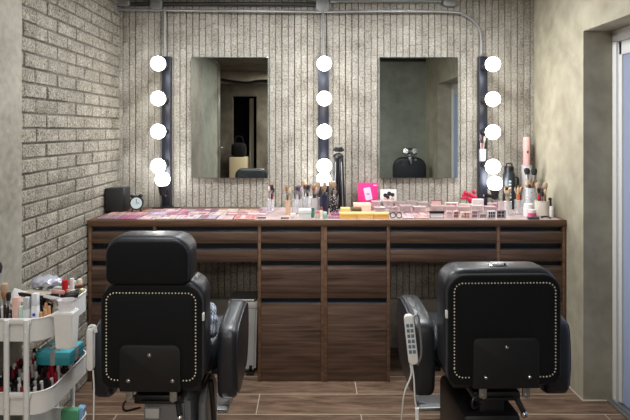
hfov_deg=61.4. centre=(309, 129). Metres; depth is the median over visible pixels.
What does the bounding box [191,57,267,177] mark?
wall mirror
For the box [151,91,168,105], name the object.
bulb
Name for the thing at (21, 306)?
box
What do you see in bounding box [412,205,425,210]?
case
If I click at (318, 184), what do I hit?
makeup brush
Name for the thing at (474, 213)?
case
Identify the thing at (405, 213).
palette
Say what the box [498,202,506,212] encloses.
case
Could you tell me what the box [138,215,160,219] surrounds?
palette
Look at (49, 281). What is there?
pouch
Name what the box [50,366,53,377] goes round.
nail polish
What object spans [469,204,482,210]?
case
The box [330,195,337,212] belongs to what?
cup
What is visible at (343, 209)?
carton
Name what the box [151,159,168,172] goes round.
bulb
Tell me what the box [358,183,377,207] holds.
box
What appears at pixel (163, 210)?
palette
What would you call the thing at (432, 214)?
case
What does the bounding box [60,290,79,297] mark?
palette
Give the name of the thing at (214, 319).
checked cloth
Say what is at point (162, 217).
palette
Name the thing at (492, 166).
bulb
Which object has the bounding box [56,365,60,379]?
nail polish
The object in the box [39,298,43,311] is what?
bottle
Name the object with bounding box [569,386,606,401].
trim
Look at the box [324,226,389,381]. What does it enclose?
base cabinet
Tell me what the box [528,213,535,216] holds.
label
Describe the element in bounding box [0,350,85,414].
tray
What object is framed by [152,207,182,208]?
palette
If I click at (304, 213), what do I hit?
box
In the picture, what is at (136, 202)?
alarm clock
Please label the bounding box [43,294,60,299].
palette
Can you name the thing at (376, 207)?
case
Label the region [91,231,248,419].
salon chair
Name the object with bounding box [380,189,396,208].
photo card
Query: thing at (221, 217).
palette
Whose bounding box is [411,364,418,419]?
cord
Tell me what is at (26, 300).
bottle
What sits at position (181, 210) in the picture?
palette
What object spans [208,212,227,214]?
palette
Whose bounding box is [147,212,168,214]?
palette
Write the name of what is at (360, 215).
carton
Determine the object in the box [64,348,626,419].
floor
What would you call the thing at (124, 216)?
palette
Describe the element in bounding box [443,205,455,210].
case
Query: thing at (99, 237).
base cabinet
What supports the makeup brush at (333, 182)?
in the cup at (333, 199)
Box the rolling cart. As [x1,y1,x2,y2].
[0,286,85,419]
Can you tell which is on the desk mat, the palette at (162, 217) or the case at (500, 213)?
the case at (500, 213)
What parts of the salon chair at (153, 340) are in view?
armrest, headrest panel, plate, stud trim, panel, rating plate, panel, backrest, pump lever, lever knob, seat frame, rod, seat, armrest, arm panel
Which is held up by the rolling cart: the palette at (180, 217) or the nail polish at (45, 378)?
the nail polish at (45, 378)
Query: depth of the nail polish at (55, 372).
2.02 m
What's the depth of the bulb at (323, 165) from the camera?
3.19 m
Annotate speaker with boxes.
[105,186,129,212]
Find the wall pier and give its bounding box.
[0,0,21,419]
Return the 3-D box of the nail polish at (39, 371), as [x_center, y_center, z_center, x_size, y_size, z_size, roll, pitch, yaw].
[-1.068,0.963,2.092,0.021,0.116,0.021,0,0,0]
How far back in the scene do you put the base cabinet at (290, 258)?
2.94 m
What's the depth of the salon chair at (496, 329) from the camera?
1.81 m
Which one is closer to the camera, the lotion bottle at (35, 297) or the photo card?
the lotion bottle at (35, 297)
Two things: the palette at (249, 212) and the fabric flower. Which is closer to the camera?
the palette at (249, 212)
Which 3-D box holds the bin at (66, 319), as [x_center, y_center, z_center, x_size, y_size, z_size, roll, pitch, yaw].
[-0.906,0.713,1.955,0.088,0.175,0.060,0,0,0]
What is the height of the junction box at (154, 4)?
0.075 m
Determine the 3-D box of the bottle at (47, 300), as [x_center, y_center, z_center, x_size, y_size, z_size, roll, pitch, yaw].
[-1.055,0.712,2.135,0.026,0.088,0.025,0,0,0]
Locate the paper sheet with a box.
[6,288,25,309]
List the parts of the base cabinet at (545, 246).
rail, drawer, drawer, drawer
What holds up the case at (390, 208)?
on the desk mat
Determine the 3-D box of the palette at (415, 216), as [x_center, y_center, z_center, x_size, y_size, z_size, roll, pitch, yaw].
[0.633,0.495,3.010,0.074,0.009,0.080,0,0,2]
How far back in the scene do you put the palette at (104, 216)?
3.01 m
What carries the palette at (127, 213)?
on the countertop
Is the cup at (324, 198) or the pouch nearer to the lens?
the pouch
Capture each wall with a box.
[22,0,119,419]
[118,0,533,296]
[534,0,629,399]
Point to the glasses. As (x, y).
(392, 214)
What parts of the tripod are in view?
leg, leg, leg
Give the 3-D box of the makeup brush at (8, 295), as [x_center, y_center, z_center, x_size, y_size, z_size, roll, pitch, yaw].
[-1.100,0.670,1.935,0.018,0.160,0.018,0,0,-16]
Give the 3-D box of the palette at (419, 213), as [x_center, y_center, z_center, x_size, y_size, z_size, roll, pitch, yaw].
[0.673,0.495,3.115,0.065,0.010,0.090,0,0,2]
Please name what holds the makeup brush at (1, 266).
in the rolling cart
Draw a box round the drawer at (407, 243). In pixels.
[390,226,496,261]
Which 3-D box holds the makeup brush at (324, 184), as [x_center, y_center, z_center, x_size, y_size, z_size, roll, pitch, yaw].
[0.087,0.399,3.115,0.028,0.190,0.030,0,0,-31]
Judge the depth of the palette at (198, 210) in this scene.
3.25 m
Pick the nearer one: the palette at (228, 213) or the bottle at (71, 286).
the bottle at (71, 286)
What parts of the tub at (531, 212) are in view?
jar lid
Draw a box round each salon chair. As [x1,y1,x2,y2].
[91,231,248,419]
[397,261,570,419]
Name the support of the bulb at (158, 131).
attached to the vanity light bar at (163, 167)
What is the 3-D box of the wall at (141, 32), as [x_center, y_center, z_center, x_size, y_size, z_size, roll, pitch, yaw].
[0.150,0.282,3.523,3.300,2.364,0.146,0,0,0]
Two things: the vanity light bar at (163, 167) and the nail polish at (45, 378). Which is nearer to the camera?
the nail polish at (45, 378)
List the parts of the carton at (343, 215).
carton lid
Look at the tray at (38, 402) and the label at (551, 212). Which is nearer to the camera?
the tray at (38, 402)
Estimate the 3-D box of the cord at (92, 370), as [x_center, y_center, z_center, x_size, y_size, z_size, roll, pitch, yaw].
[-0.776,0.957,1.900,0.010,0.194,0.005,0,0,0]
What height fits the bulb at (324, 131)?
0.089 m
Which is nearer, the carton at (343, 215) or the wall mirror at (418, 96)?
the carton at (343, 215)
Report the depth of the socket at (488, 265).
1.87 m
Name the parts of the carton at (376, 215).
carton lid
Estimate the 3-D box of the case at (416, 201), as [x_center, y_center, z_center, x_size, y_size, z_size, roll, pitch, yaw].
[0.707,0.469,3.335,0.068,0.036,0.052,0,0,-1]
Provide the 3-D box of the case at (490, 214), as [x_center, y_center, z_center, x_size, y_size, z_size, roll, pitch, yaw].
[1.030,0.479,3.008,0.045,0.041,0.019,0,0,-1]
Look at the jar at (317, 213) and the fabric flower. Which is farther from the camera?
the fabric flower
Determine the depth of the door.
2.68 m
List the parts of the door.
panel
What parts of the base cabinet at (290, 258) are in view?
rail, drawer, drawer, drawer, drawer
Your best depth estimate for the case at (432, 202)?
3.30 m
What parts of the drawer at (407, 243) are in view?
rail, drawer, drawer, panel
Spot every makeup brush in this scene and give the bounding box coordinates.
[0,262,2,309]
[0,282,8,317]
[6,292,10,317]
[294,186,297,212]
[307,185,308,207]
[316,181,320,188]
[322,182,326,194]
[328,180,331,195]
[332,181,335,195]
[524,168,529,195]
[525,179,529,202]
[531,168,536,196]
[532,179,536,203]
[542,182,547,190]
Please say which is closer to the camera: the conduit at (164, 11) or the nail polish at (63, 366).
the nail polish at (63, 366)
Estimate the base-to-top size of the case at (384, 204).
0.044 m
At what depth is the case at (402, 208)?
3.16 m
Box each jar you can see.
[290,213,295,218]
[315,211,319,218]
[319,207,322,216]
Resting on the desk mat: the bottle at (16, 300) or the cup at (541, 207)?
the cup at (541, 207)
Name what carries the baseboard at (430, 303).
attached to the wall at (141, 32)
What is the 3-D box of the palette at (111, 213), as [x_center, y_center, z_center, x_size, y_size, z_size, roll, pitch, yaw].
[-1.145,0.496,3.149,0.091,0.007,0.110,0,0,-2]
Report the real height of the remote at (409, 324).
0.177 m
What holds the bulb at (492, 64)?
attached to the vanity light bar at (484, 63)
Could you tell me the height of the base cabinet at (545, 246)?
0.866 m
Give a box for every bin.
[50,297,78,348]
[228,291,257,374]
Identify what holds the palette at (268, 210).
on the desk mat
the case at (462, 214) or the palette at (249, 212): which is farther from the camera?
the palette at (249, 212)
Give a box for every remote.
[86,324,97,370]
[404,314,422,364]
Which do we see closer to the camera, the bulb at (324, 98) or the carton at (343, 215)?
the carton at (343, 215)
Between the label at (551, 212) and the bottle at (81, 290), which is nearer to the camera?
the bottle at (81, 290)
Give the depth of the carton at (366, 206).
3.27 m
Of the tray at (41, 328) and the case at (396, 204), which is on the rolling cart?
the tray at (41, 328)
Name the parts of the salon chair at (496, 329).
arm panel, armrest, seat, seat frame, backrest, panel, panel, stud trim, plate, pump lever, lever knob, armrest, arm panel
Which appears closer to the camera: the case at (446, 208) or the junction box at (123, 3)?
the case at (446, 208)
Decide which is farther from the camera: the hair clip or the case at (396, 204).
the case at (396, 204)
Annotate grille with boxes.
[105,190,122,210]
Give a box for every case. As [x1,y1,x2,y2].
[371,200,380,206]
[374,206,385,210]
[382,200,391,206]
[387,206,398,210]
[394,201,404,206]
[399,204,411,210]
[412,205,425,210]
[416,201,428,206]
[429,211,443,217]
[430,200,441,209]
[431,204,442,210]
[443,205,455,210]
[444,202,457,209]
[446,211,451,217]
[453,211,458,217]
[456,205,469,210]
[459,204,471,211]
[460,212,469,217]
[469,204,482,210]
[471,210,478,217]
[472,199,483,211]
[479,214,486,218]
[483,205,495,210]
[487,203,496,211]
[487,211,495,217]
[497,210,505,217]
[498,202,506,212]
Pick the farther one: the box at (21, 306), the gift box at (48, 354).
the gift box at (48, 354)
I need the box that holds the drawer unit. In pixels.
[156,226,257,261]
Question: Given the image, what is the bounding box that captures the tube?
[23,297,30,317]
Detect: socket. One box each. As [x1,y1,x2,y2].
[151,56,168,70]
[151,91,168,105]
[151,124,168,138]
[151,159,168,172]
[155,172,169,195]
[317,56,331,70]
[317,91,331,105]
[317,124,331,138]
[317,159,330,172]
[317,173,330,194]
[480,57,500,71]
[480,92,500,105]
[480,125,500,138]
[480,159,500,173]
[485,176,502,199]
[487,264,507,266]
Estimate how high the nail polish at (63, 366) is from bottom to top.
0.116 m
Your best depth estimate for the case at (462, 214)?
3.00 m
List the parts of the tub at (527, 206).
jar lid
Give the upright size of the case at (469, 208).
0.050 m
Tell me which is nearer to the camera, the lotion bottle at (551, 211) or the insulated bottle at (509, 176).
the lotion bottle at (551, 211)
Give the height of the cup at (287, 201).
0.086 m
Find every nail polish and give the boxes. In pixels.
[30,364,33,377]
[37,365,41,376]
[37,383,40,390]
[40,372,43,385]
[43,365,46,377]
[44,377,47,388]
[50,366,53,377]
[54,371,57,383]
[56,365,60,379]
[61,365,65,376]
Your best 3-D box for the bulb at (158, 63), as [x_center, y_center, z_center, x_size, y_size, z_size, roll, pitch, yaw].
[-0.924,-0.404,3.290,0.089,0.089,0.220,0,0,0]
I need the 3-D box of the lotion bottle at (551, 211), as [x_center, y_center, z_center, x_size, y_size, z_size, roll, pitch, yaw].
[1.376,0.467,3.020,0.022,0.065,0.022,0,0,0]
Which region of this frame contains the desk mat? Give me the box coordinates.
[256,207,560,219]
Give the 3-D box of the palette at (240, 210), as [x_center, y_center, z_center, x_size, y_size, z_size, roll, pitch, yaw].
[-0.381,0.496,3.264,0.115,0.006,0.111,0,0,0]
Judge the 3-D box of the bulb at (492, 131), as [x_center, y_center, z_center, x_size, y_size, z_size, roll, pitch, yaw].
[1.113,0.013,3.290,0.089,0.089,0.220,0,0,0]
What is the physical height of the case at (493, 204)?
0.056 m
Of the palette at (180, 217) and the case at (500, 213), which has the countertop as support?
the palette at (180, 217)
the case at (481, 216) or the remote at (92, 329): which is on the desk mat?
the case at (481, 216)
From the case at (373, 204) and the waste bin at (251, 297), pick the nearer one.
the waste bin at (251, 297)
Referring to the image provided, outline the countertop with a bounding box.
[87,207,566,225]
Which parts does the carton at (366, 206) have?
carton lid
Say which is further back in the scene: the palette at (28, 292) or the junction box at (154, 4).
the junction box at (154, 4)
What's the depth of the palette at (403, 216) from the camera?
2.98 m
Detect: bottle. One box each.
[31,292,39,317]
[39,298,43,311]
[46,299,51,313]
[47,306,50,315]
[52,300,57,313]
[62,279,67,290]
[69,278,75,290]
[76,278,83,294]
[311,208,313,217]
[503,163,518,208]
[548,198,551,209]
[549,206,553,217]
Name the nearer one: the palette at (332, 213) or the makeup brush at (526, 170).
the palette at (332, 213)
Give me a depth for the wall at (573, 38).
2.75 m
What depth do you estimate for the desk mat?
3.06 m
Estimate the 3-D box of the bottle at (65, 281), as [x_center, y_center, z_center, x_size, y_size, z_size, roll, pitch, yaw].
[-0.999,0.683,2.160,0.030,0.145,0.029,0,0,0]
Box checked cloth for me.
[211,303,217,337]
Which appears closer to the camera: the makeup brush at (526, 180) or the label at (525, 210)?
the label at (525, 210)
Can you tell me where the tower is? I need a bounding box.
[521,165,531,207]
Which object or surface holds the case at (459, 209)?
on the palette
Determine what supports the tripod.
on the desk mat
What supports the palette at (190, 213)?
on the countertop
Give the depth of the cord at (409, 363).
1.83 m
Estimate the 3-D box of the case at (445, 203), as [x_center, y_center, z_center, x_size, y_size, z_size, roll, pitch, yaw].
[0.881,0.475,3.308,0.081,0.048,0.019,0,0,2]
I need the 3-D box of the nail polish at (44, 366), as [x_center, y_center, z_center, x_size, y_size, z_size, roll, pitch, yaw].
[-1.021,0.963,2.045,0.021,0.116,0.021,0,0,0]
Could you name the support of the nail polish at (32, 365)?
on the rolling cart
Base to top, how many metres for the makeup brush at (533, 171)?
0.258 m
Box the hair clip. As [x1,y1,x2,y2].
[527,216,539,218]
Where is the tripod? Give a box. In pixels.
[332,145,345,208]
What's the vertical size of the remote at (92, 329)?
0.164 m
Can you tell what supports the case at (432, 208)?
on the desk mat
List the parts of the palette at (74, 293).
lid panel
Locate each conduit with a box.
[117,2,315,6]
[117,8,482,53]
[163,8,165,55]
[322,12,324,55]
[330,0,441,2]
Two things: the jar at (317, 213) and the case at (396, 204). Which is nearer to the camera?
the jar at (317, 213)
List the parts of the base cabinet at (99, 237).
drawer, drawer, drawer, drawer, rail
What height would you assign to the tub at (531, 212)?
0.050 m
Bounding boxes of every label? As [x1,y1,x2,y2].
[523,208,533,216]
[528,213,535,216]
[549,210,553,217]
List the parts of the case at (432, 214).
lid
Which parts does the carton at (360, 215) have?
carton lid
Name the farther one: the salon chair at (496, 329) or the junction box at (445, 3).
the junction box at (445, 3)
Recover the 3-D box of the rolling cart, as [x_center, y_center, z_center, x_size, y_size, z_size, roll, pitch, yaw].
[-1.065,1.038,2.095,0.246,0.722,0.457,0,0,0]
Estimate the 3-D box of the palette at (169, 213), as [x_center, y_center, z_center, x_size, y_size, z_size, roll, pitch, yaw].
[-0.784,0.496,3.146,0.121,0.007,0.110,0,0,2]
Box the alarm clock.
[129,194,143,211]
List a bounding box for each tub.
[523,203,533,216]
[528,209,535,216]
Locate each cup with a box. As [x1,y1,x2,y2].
[285,200,290,214]
[311,197,319,213]
[321,194,327,214]
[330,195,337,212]
[534,199,548,215]
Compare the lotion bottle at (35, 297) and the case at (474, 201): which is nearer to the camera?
the lotion bottle at (35, 297)
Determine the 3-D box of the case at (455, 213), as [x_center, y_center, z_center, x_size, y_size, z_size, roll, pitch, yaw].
[0.829,0.479,3.008,0.034,0.041,0.019,0,0,-3]
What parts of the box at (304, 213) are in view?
carton lid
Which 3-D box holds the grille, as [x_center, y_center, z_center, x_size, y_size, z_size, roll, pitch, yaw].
[-1.177,0.422,3.183,0.104,0.130,0.007,0,0,0]
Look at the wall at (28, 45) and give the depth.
2.70 m
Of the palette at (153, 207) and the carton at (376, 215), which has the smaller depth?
the carton at (376, 215)
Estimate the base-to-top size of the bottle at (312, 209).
0.055 m
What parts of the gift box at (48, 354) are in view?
box lid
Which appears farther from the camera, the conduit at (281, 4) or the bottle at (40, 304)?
the conduit at (281, 4)
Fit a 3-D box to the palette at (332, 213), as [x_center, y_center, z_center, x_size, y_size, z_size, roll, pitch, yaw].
[0.159,0.493,3.125,0.071,0.012,0.070,0,0,1]
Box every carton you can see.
[339,212,356,218]
[341,207,349,211]
[351,207,361,211]
[353,202,370,210]
[356,212,372,218]
[373,212,388,218]
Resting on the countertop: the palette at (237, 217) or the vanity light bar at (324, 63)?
the palette at (237, 217)
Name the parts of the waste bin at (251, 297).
bin lid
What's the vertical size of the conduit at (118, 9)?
0.297 m
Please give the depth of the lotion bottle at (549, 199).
3.11 m
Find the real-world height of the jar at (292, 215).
0.028 m
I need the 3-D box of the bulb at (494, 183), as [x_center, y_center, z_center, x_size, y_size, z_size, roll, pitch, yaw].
[1.158,0.362,3.340,0.091,0.146,0.131,0,0,0]
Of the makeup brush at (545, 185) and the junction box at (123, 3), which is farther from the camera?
the junction box at (123, 3)
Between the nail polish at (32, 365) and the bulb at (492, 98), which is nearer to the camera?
the nail polish at (32, 365)
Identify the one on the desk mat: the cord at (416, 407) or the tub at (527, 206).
the tub at (527, 206)
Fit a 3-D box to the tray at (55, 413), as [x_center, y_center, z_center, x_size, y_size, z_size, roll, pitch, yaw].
[-1.065,1.241,2.095,0.246,0.088,0.386,0,0,0]
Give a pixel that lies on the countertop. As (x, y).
(94, 221)
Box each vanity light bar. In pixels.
[151,56,172,206]
[317,56,331,207]
[477,56,502,207]
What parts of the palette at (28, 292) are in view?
lid panel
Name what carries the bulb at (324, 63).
attached to the vanity light bar at (324, 63)
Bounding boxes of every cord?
[92,370,94,419]
[401,363,411,419]
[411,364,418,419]
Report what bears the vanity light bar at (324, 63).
attached to the wall at (141, 32)
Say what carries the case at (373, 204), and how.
on the desk mat
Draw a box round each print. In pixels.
[364,187,372,199]
[383,192,393,198]
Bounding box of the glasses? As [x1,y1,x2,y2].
[389,212,401,217]
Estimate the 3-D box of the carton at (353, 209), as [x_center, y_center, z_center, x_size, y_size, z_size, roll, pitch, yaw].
[0.270,0.477,3.105,0.060,0.045,0.052,0,0,0]
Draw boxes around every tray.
[0,287,85,340]
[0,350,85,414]
[29,408,85,419]
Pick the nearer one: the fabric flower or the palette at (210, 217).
the palette at (210, 217)
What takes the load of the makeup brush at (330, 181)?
in the cup at (333, 199)
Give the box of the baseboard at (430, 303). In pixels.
[211,297,436,347]
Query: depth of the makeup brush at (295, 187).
3.15 m
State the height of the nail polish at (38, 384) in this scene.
0.088 m
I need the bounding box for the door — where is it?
[606,26,629,419]
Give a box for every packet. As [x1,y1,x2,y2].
[61,407,78,419]
[78,404,85,419]
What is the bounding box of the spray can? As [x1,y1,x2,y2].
[523,137,529,164]
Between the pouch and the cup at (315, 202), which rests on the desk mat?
the cup at (315, 202)
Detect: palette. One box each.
[18,288,57,299]
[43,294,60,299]
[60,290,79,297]
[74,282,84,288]
[97,215,123,218]
[107,212,126,214]
[117,215,142,219]
[123,212,149,215]
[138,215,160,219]
[142,209,162,211]
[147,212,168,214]
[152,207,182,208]
[156,215,178,219]
[160,209,180,211]
[165,212,189,214]
[175,215,201,219]
[178,209,197,211]
[187,212,210,215]
[195,209,218,211]
[199,215,218,219]
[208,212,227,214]
[216,215,234,219]
[217,209,238,211]
[226,212,247,214]
[234,215,257,219]
[238,209,257,211]
[246,211,268,214]
[258,209,272,211]
[331,212,339,215]
[402,215,414,218]
[404,212,418,215]
[414,215,428,218]
[418,212,428,215]
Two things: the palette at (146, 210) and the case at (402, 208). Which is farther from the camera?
the palette at (146, 210)
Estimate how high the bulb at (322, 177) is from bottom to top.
0.146 m
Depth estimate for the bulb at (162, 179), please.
3.30 m
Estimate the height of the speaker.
0.150 m
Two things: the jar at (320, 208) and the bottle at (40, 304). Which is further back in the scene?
the jar at (320, 208)
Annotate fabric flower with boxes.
[461,190,476,203]
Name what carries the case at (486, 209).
on the desk mat
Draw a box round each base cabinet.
[88,226,157,381]
[258,226,323,381]
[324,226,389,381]
[495,226,565,319]
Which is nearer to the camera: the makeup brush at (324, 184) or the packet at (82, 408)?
the packet at (82, 408)
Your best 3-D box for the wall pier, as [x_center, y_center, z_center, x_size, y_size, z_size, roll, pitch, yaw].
[-1.346,0.250,1.561,0.286,2.300,1.322,0,0,0]
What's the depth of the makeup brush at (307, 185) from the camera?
3.25 m
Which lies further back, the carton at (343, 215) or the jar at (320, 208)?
the jar at (320, 208)
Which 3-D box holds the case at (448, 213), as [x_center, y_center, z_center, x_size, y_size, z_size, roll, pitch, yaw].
[0.789,0.479,3.008,0.034,0.041,0.019,0,0,-1]
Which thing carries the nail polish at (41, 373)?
on the rolling cart
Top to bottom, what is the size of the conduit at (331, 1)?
0.024 m
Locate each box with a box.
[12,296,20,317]
[19,305,22,317]
[36,341,83,365]
[116,0,130,6]
[150,0,162,8]
[299,208,310,218]
[316,0,328,10]
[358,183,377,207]
[442,0,456,6]
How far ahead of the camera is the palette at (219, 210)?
3.25 m
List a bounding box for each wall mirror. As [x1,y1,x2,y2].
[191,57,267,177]
[379,57,457,177]
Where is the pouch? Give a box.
[29,274,61,288]
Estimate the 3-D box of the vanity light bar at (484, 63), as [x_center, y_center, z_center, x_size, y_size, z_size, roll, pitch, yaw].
[1.136,0.013,3.314,0.135,0.969,0.267,0,0,0]
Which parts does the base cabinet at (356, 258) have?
rail, drawer, drawer, drawer, drawer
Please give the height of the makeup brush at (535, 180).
0.189 m
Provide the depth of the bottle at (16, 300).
1.93 m
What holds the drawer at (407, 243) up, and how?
attached to the countertop

